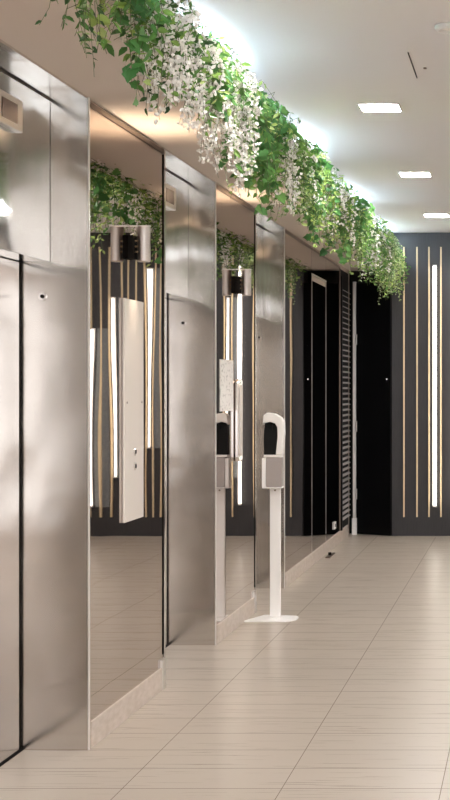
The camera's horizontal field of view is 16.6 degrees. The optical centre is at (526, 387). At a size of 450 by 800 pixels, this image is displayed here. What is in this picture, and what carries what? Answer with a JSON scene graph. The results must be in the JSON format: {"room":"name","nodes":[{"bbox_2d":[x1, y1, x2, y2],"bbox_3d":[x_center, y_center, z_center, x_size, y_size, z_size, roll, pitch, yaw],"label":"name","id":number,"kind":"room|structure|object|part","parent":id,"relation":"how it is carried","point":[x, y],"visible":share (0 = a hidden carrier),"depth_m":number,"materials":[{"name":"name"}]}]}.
{"room":"elevator lobby","nodes":[
{"label":"elevator lobby","id":0,"kind":"room"},
{"bbox_2d":[0,39,349,270],"bbox_3d":[-2.221,-1.409,3.750,0.758,0.374,23.500,0,0,0],"label":"wall","id":1,"kind":"structure","parent":0,"point":[4,72],"depth_m":6.97,"materials":[{"name":"beige paint"}]},
{"bbox_2d":[35,0,121,69],"bbox_3d":[-1.362,-1.165,4.434,0.264,0.424,0.412,0,0,0],"label":"hanging plant","id":2,"kind":"object","parent":1,"relation":"hanging from","point":[84,13],"visible":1,"depth_m":4.50,"materials":[{"name":"green plant"}]},
{"bbox_2d":[69,0,174,106],"bbox_3d":[-1.289,-1.145,4.731,0.327,0.470,0.258,0,0,0],"label":"hanging plant","id":3,"kind":"object","parent":1,"relation":"hanging from","point":[136,7],"visible":0.94,"depth_m":4.74,"materials":[{"name":"green plant"}]},
{"bbox_2d":[97,0,225,135],"bbox_3d":[-1.272,-1.139,5.181,0.371,0.490,0.682,0,0,0],"label":"hanging plant","id":4,"kind":"object","parent":1,"relation":"hanging from","point":[182,42],"visible":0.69,"depth_m":5.08,"materials":[{"name":"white plant"}]},
{"bbox_2d":[150,26,241,123],"bbox_3d":[-1.274,-1.195,5.690,0.321,0.374,0.475,0,0,0],"label":"hanging plant","id":5,"kind":"object","parent":1,"relation":"hanging from","point":[216,100],"visible":0.22,"depth_m":5.78,"materials":[{"name":"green plant"}]},
{"bbox_2d":[0,0,400,270],"bbox_3d":[-1.565,-1.272,3.750,0.554,0.100,23.500,0,0,0],"label":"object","id":6,"kind":"structure","parent":1,"relation":"attached to","point":[59,51],"depth_m":5.83,"materials":[{"name":"beige paint"}]},
{"bbox_2d":[178,45,267,196],"bbox_3d":[-1.265,-1.099,6.151,0.377,0.571,0.530,0,0,0],"label":"hanging plant","id":7,"kind":"object","parent":1,"relation":"hanging from","point":[241,89],"visible":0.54,"depth_m":6.11,"materials":[{"name":"white plant"}]},
{"bbox_2d":[209,80,304,221],"bbox_3d":[-1.264,-1.091,6.865,0.367,0.597,1.030,0,0,0],"label":"hanging plant","id":8,"kind":"object","parent":1,"relation":"hanging from","point":[271,134],"visible":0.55,"depth_m":6.90,"materials":[{"name":"green plant"}]},
{"bbox_2d":[257,113,322,232],"bbox_3d":[-1.272,-1.107,7.670,0.354,0.563,0.729,0,0,0],"label":"hanging plant","id":9,"kind":"object","parent":1,"relation":"hanging from","point":[302,147],"visible":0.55,"depth_m":7.64,"materials":[{"name":"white plant"}]},
{"bbox_2d":[280,137,340,253],"bbox_3d":[-1.265,-1.090,8.498,0.363,0.593,1.044,0,0,0],"label":"hanging plant","id":10,"kind":"object","parent":1,"relation":"hanging from","point":[318,211],"visible":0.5,"depth_m":8.40,"materials":[{"name":"green plant"}]},
{"bbox_2d":[297,167,360,247],"bbox_3d":[-1.257,-1.138,9.367,0.363,0.486,0.727,0,0,0],"label":"hanging plant","id":11,"kind":"object","parent":1,"relation":"hanging from","point":[341,194],"visible":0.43,"depth_m":9.48,"materials":[{"name":"green plant"}]},
{"bbox_3d":[-1.279,-1.140,9.364,0.319,0.482,0.675,0,0,0],"label":"stem","id":12,"kind":"part","parent":11,"relation":"part of","materials":[{"name":"green plant"}]},
{"bbox_2d":[308,183,376,281],"bbox_3d":[-1.264,-1.080,10.342,0.391,0.614,1.362,0,0,0],"label":"hanging plant","id":13,"kind":"object","parent":1,"relation":"hanging from","point":[363,219],"visible":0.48,"depth_m":10.23,"materials":[{"name":"green plant"}]},
{"bbox_2d":[352,207,392,285],"bbox_3d":[-1.267,-1.105,11.696,0.373,0.553,1.481,0,0,0],"label":"hanging plant","id":14,"kind":"object","parent":1,"relation":"hanging from","point":[380,229],"visible":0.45,"depth_m":11.80,"materials":[{"name":"green plant"}]},
{"bbox_2d":[371,228,406,294],"bbox_3d":[-1.270,-1.103,13.060,0.357,0.557,1.346,0,0,0],"label":"hanging plant","id":15,"kind":"object","parent":1,"relation":"hanging from","point":[395,250],"visible":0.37,"depth_m":13.11,"materials":[{"name":"green plant"}]},
{"bbox_2d":[369,250,409,304],"bbox_3d":[-1.352,-1.091,14.342,0.387,0.577,1.345,0,0,0],"label":"hanging plant","id":16,"kind":"object","parent":1,"relation":"hanging from","point":[405,269],"visible":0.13,"depth_m":14.41,"materials":[{"name":"green plant"}]},
{"bbox_2d":[90,100,348,533],"bbox_3d":[-2.227,0.148,3.750,0.746,2.741,23.500,0,0,0],"label":"wall","id":17,"kind":"structure","parent":0,"point":[314,279],"depth_m":13.60,"materials":[{"name":"beige paint"}]},
{"bbox_2d":[0,39,89,766],"bbox_3d":[-2.018,0.149,5.625,0.364,2.740,1.270,0,0,0],"label":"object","id":18,"kind":"object","parent":17,"relation":"attached to","point":[45,141],"visible":1,"depth_m":6.23,"materials":[{"name":"silver metal"}]},
{"bbox_3d":[-2.134,0.492,5.913,0.028,2.038,0.573,0,0,0],"label":"door","id":19,"kind":"part","parent":18,"relation":"part of","materials":[{"name":"silver metal"}]},
{"bbox_3d":[-2.131,1.518,5.625,0.038,0.003,1.210,0,0,0],"label":"sill","id":20,"kind":"part","parent":18,"relation":"part of","materials":[{"name":"black"}]},
{"bbox_3d":[-2.075,-0.867,5.625,0.150,0.675,1.198,0,0,0],"label":"header panel","id":21,"kind":"part","parent":18,"relation":"part of","materials":[{"name":"silver metal"}]},
{"bbox_2d":[38,292,46,300],"bbox_3d":[-2.032,-0.384,6.226,0.034,0.034,0.010,0,0,0],"label":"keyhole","id":22,"kind":"object","parent":18,"relation":"attached to","point":[42,296],"depth_m":6.22,"materials":[{"name":"black metal"}]},
{"bbox_2d":[90,668,161,747],"bbox_3d":[-1.844,1.463,6.885,0.020,0.112,1.250,0,0,0],"label":"baseboard","id":23,"kind":"structure","parent":17,"relation":"attached to","point":[121,710],"depth_m":6.77,"materials":[{"name":"stone"}]},
{"bbox_2d":[90,102,165,720],"bbox_3d":[-1.842,0.154,6.895,0.024,2.729,1.270,0,0,0],"label":"wall mirror","id":24,"kind":"object","parent":17,"relation":"attached to","point":[127,169],"visible":0.9,"depth_m":6.70,"materials":[{"name":"silver mirror"}]},
{"bbox_3d":[-1.846,-1.197,6.895,0.016,0.026,1.270,0,0,0],"label":"trim","id":25,"kind":"part","parent":24,"relation":"part of","materials":[{"name":"brown metal"}]},
{"bbox_2d":[122,298,143,522],"bbox_3d":[-1.831,0.102,6.920,0.020,1.023,0.330,0,0,0],"label":"control panel","id":26,"kind":"object","parent":24,"relation":"attached to","point":[132,310],"visible":1,"depth_m":6.88,"materials":[{"name":"white metal"}]},
{"bbox_2d":[128,225,150,261],"bbox_3d":[-1.796,-0.670,6.900,0.092,0.169,0.100,0,0,0],"label":"wall sconce","id":27,"kind":"object","parent":24,"relation":"attached to","point":[139,246],"visible":1,"depth_m":6.87,"materials":[{"name":"metal"}]},
{"bbox_3d":[-1.829,-0.652,6.900,0.026,0.107,0.100,0,0,0],"label":"plate","id":28,"kind":"part","parent":27,"relation":"part of","materials":[{"name":"black metal"}]},
{"bbox_3d":[-1.780,-0.667,6.900,0.060,0.163,0.060,0,0,0],"label":"lamp shade","id":29,"kind":"part","parent":27,"relation":"part of","materials":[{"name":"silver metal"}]},
{"bbox_3d":[-1.846,0.083,7.516,0.016,2.528,0.012,0,0,0],"label":"edge trim","id":30,"kind":"part","parent":24,"relation":"part of","materials":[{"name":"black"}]},
{"bbox_2d":[161,147,215,657],"bbox_3d":[-2.018,0.149,8.165,0.364,2.740,1.270,0,0,0],"label":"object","id":31,"kind":"object","parent":17,"relation":"attached to","point":[189,204],"visible":0.48,"depth_m":8.77,"materials":[{"name":"silver metal"}]},
{"bbox_3d":[-2.134,0.492,8.454,0.028,2.038,0.573,0,0,0],"label":"door","id":32,"kind":"part","parent":31,"relation":"part of","materials":[{"name":"silver metal"}]},
{"bbox_3d":[-2.075,-0.867,8.165,0.150,0.675,1.198,0,0,0],"label":"header panel","id":33,"kind":"part","parent":31,"relation":"part of","materials":[{"name":"silver metal"}]},
{"bbox_2d":[216,597,253,643],"bbox_3d":[-1.844,1.463,9.420,0.020,0.112,1.240,0,0,0],"label":"baseboard","id":34,"kind":"structure","parent":17,"relation":"attached to","point":[234,620],"depth_m":9.31,"materials":[{"name":"stone"}]},
{"bbox_2d":[216,184,256,624],"bbox_3d":[-1.842,0.154,9.430,0.024,2.729,1.260,0,0,0],"label":"wall mirror","id":35,"kind":"object","parent":17,"relation":"attached to","point":[235,219],"visible":0.83,"depth_m":9.35,"materials":[{"name":"silver mirror"}]},
{"bbox_2d":[220,359,232,411],"bbox_3d":[-1.840,-0.016,9.100,0.002,0.314,0.400,0,0,0],"label":"paper notice","id":36,"kind":"object","parent":35,"relation":"attached to","point":[226,366],"visible":1,"depth_m":9.09,"materials":[{"name":"beige paper"}]},
{"bbox_3d":[-1.846,-1.197,9.430,0.016,0.026,1.260,0,0,0],"label":"trim","id":37,"kind":"part","parent":35,"relation":"part of","materials":[{"name":"brown metal"}]},
{"bbox_2d":[235,379,242,460],"bbox_3d":[-1.827,0.204,9.420,0.029,0.520,0.140,0,0,0],"label":"light strip","id":38,"kind":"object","parent":35,"relation":"attached to","point":[238,382],"depth_m":9.37,"materials":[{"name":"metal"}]},
{"bbox_3d":[-1.814,0.204,9.420,0.004,0.450,0.090,0,0,0],"label":"plate","id":39,"kind":"part","parent":38,"relation":"part of","materials":[{"name":"white"}]},
{"bbox_2d":[235,269,250,295],"bbox_3d":[-1.796,-0.670,9.420,0.092,0.169,0.100,0,0,0],"label":"wall sconce","id":40,"kind":"object","parent":35,"relation":"attached to","point":[242,284],"visible":1,"depth_m":9.39,"materials":[{"name":"metal"}]},
{"bbox_3d":[-1.829,-0.652,9.420,0.026,0.107,0.100,0,0,0],"label":"plate","id":41,"kind":"part","parent":40,"relation":"part of","materials":[{"name":"black"}]},
{"bbox_3d":[-1.780,-0.667,9.420,0.060,0.163,0.060,0,0,0],"label":"lamp shade","id":42,"kind":"part","parent":40,"relation":"part of","materials":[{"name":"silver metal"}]},
{"bbox_2d":[253,208,284,589],"bbox_3d":[-2.018,0.149,10.675,0.364,2.740,1.230,0,0,0],"label":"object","id":43,"kind":"object","parent":17,"relation":"attached to","point":[270,236],"visible":0.38,"depth_m":11.26,"materials":[{"name":"silver metal"}]},
{"bbox_3d":[-2.075,-0.867,10.675,0.150,0.675,1.158,0,0,0],"label":"header panel","id":44,"kind":"part","parent":43,"relation":"part of","materials":[{"name":"silver metal"}]},
{"bbox_2d":[285,230,311,571],"bbox_3d":[-1.846,0.099,11.995,0.016,2.617,1.410,0,0,0],"label":"wall mirror","id":45,"kind":"object","parent":17,"relation":"attached to","point":[298,254],"visible":1,"depth_m":11.92,"materials":[{"name":"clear mirror"}]},
{"bbox_3d":[-1.846,-1.197,11.995,0.016,0.026,1.410,0,0,0],"label":"trim","id":46,"kind":"part","parent":45,"relation":"part of","materials":[{"name":"brown metal"}]},
{"bbox_2d":[285,525,347,587],"bbox_3d":[-1.844,1.463,13.265,0.020,0.112,3.950,0,0,0],"label":"baseboard","id":47,"kind":"structure","parent":17,"relation":"attached to","point":[292,574],"depth_m":12.82,"materials":[{"name":"stone"}]},
{"bbox_2d":[312,248,326,551],"bbox_3d":[-1.845,0.105,13.162,0.018,2.604,0.915,0,0,0],"label":"service door","id":48,"kind":"structure","parent":17,"relation":"in","point":[318,262],"depth_m":13.12,"materials":[{"name":"black metal"}]},
{"bbox_3d":[-1.845,0.213,13.160,0.018,2.388,0.896,0,0,0],"label":"door frame","id":49,"kind":"part","parent":48,"relation":"part of","materials":[{"name":"metal"}]},
{"bbox_2d":[326,258,339,540],"bbox_3d":[-1.846,0.105,14.126,0.016,2.604,1.012,0,0,0],"label":"glass panel","id":50,"kind":"object","parent":17,"relation":"attached to","point":[332,269],"visible":0.98,"depth_m":14.07,"materials":[{"name":"grey glass"}]},
{"bbox_2d":[340,269,349,530],"bbox_3d":[-1.839,0.113,15.010,0.030,2.588,0.740,0,0,0],"label":"door","id":51,"kind":"structure","parent":17,"relation":"in","point":[344,430],"depth_m":14.99,"materials":[{"name":"black metal"}]},
{"bbox_3d":[-1.837,0.153,14.670,0.027,2.508,0.060,0,0,0],"label":"frame","id":52,"kind":"part","parent":51,"relation":"part of","materials":[{"name":"black metal"}]},
{"bbox_2d":[0,534,449,799],"bbox_3d":[-0.129,1.569,3.850,5.142,0.100,23.700,0,0,0],"label":"floor","id":53,"kind":"structure","parent":0,"point":[348,698],"depth_m":7.02,"materials":[{"name":"tile"}]},
{"bbox_2d":[244,454,298,621],"bbox_3d":[-1.672,0.929,9.758,0.330,1.180,0.265,0,0,0],"label":"stand","id":54,"kind":"object","parent":53,"relation":"on","point":[275,615],"visible":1,"depth_m":9.78,"materials":[{"name":"white metal"}]},
{"bbox_3d":[-1.672,1.514,9.758,0.330,0.010,0.265,0,0,0],"label":"plate","id":55,"kind":"part","parent":54,"relation":"part of","materials":[{"name":"white metal"}]},
{"bbox_2d":[263,413,284,486],"bbox_3d":[-1.661,0.406,9.752,0.138,0.486,0.084,0,0,0],"label":"dispenser","id":56,"kind":"object","parent":54,"relation":"on","point":[274,430],"visible":1,"depth_m":9.71,"materials":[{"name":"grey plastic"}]},
{"bbox_2d":[264,454,282,456],"bbox_3d":[-1.664,0.446,9.754,0.116,0.015,0.080,0,0,0],"label":"tray","id":57,"kind":"object","parent":56,"relation":"on","point":[265,455],"depth_m":9.71,"materials":[{"name":"white plastic"}]},
{"bbox_2d":[263,413,284,454],"bbox_3d":[-1.661,0.300,9.752,0.138,0.274,0.084,0,0,0],"label":"hood","id":58,"kind":"object","parent":56,"relation":"attached to","point":[274,430],"depth_m":9.73,"materials":[{"name":"white plastic"}]},
{"bbox_3d":[-1.657,0.551,9.754,0.102,0.194,0.080,0,0,0],"label":"drip tank","id":59,"kind":"part","parent":56,"relation":"part of","materials":[{"name":"grey plastic"}]},
{"bbox_3d":[-1.659,1.078,9.793,0.070,0.862,0.025,0,0,0],"label":"post","id":60,"kind":"part","parent":54,"relation":"part of","materials":[{"name":"white metal"}]},
{"bbox_2d":[325,552,334,557],"bbox_3d":[-1.780,1.501,13.435,0.040,0.036,0.370,0,0,0],"label":"door stop","id":61,"kind":"object","parent":53,"relation":"on","point":[330,554],"visible":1,"depth_m":13.39,"materials":[{"name":"brown metal"}]},
{"bbox_2d":[166,0,449,232],"bbox_3d":[-0.129,-1.646,3.850,5.142,0.100,23.700,0,0,0],"label":"ceiling","id":62,"kind":"structure","parent":0,"point":[320,59],"depth_m":7.71,"materials":[{"name":"white paint"}]},
{"bbox_2d":[357,103,402,111],"bbox_3d":[-0.834,-1.592,8.430,0.236,0.008,0.236,0,0,0],"label":"recessed light","id":63,"kind":"object","parent":62,"relation":"in","point":[364,107],"visible":1,"depth_m":8.42,"materials":[{"name":"white plastic"}]},
{"bbox_2d":[360,105,399,110],"bbox_3d":[-0.834,-1.593,8.430,0.216,0.004,0.216,0,0,0],"label":"diffuser","id":64,"kind":"object","parent":63,"relation":"attached to","point":[362,107],"depth_m":8.42,"materials":[{"name":"white plastic"}]},
{"bbox_2d":[408,52,416,77],"bbox_3d":[-0.566,-1.595,7.350,0.005,0.003,0.580,0,0,0],"label":"ceiling slot","id":65,"kind":"object","parent":62,"relation":"attached to","point":[408,52],"visible":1,"depth_m":7.32,"materials":[{"name":"black"}]},
{"bbox_2d":[398,172,431,176],"bbox_3d":[-0.834,-1.592,11.070,0.236,0.008,0.236,0,0,0],"label":"recessed light","id":66,"kind":"object","parent":62,"relation":"in","point":[402,174],"visible":1,"depth_m":11.07,"materials":[{"name":"white plastic"}]},
{"bbox_2d":[423,214,449,216],"bbox_3d":[-0.834,-1.592,13.700,0.236,0.008,0.236,0,0,0],"label":"recessed light","id":67,"kind":"object","parent":62,"relation":"in","point":[425,215],"visible":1,"depth_m":13.70,"materials":[{"name":"white plastic"}]},
{"bbox_2d":[425,215,448,216],"bbox_3d":[-0.834,-1.593,13.700,0.216,0.004,0.216,0,0,0],"label":"diffuser","id":68,"kind":"object","parent":67,"relation":"attached to","point":[425,215],"depth_m":13.74,"materials":[{"name":"white plastic"}]},
{"bbox_2d":[435,22,449,34],"bbox_3d":[-0.330,-1.585,6.550,0.156,0.022,0.156,0,0,0],"label":"ceiling speaker","id":69,"kind":"object","parent":62,"relation":"attached to","point":[443,28],"visible":1,"depth_m":6.52,"materials":[{"name":"white"}]},
{"bbox_2d":[349,271,386,533],"bbox_3d":[-1.998,0.148,15.600,1.205,2.741,0.200,0,0,0],"label":"door frame","id":70,"kind":"structure","parent":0,"point":[352,278],"depth_m":15.50,"materials":[{"name":"black metal"}]},
{"bbox_2d":[391,233,449,535],"bbox_3d":[0.224,-0.038,15.475,3.237,3.115,0.450,0,0,0],"label":"wall","id":71,"kind":"structure","parent":0,"point":[409,525],"depth_m":15.25,"materials":[{"name":"grey paint"}]},
{"bbox_2d":[352,282,391,535],"bbox_3d":[-1.599,0.209,15.335,0.463,2.620,0.094,0,0,22],"label":"door","id":72,"kind":"structure","parent":71,"relation":"in","point":[373,338],"depth_m":15.32,"materials":[{"name":"black paint"},{"name":"metal"}]},
{"bbox_3d":[-1.788,0.209,15.402,0.033,2.620,0.035,0,0,0],"label":"door post","id":73,"kind":"part","parent":72,"relation":"part of","materials":[{"name":"silver metal"}]},
{"bbox_2d":[403,247,404,516],"bbox_3d":[-1.263,-0.062,15.239,0.016,2.772,0.022,0,0,0],"label":"strip","id":74,"kind":"object","parent":71,"relation":"attached to","point":[403,247],"visible":1,"depth_m":15.23,"materials":[{"name":"gold"}]},
{"bbox_2d":[416,247,417,516],"bbox_3d":[-1.129,-0.062,15.239,0.016,2.772,0.022,0,0,0],"label":"strip","id":75,"kind":"object","parent":71,"relation":"attached to","point":[416,247],"visible":1,"depth_m":15.23,"materials":[{"name":"gold"}]},
{"bbox_2d":[428,247,429,516],"bbox_3d":[-1.006,-0.062,15.239,0.016,2.772,0.022,0,0,0],"label":"strip","id":76,"kind":"object","parent":71,"relation":"attached to","point":[428,247],"visible":1,"depth_m":15.23,"materials":[{"name":"gold"}]},
{"bbox_2d":[433,265,436,506],"bbox_3d":[-0.945,-0.021,15.220,0.042,2.480,0.061,0,0,0],"label":"tube","id":77,"kind":"object","parent":71,"relation":"attached to","point":[434,266],"visible":1,"depth_m":15.19,"materials":[{"name":"white"}]},
{"bbox_2d":[440,247,441,516],"bbox_3d":[-0.883,-0.062,15.239,0.016,2.772,0.022,0,0,0],"label":"strip","id":78,"kind":"object","parent":71,"relation":"attached to","point":[440,247],"visible":1,"depth_m":15.23,"materials":[{"name":"beige"}]}
]}

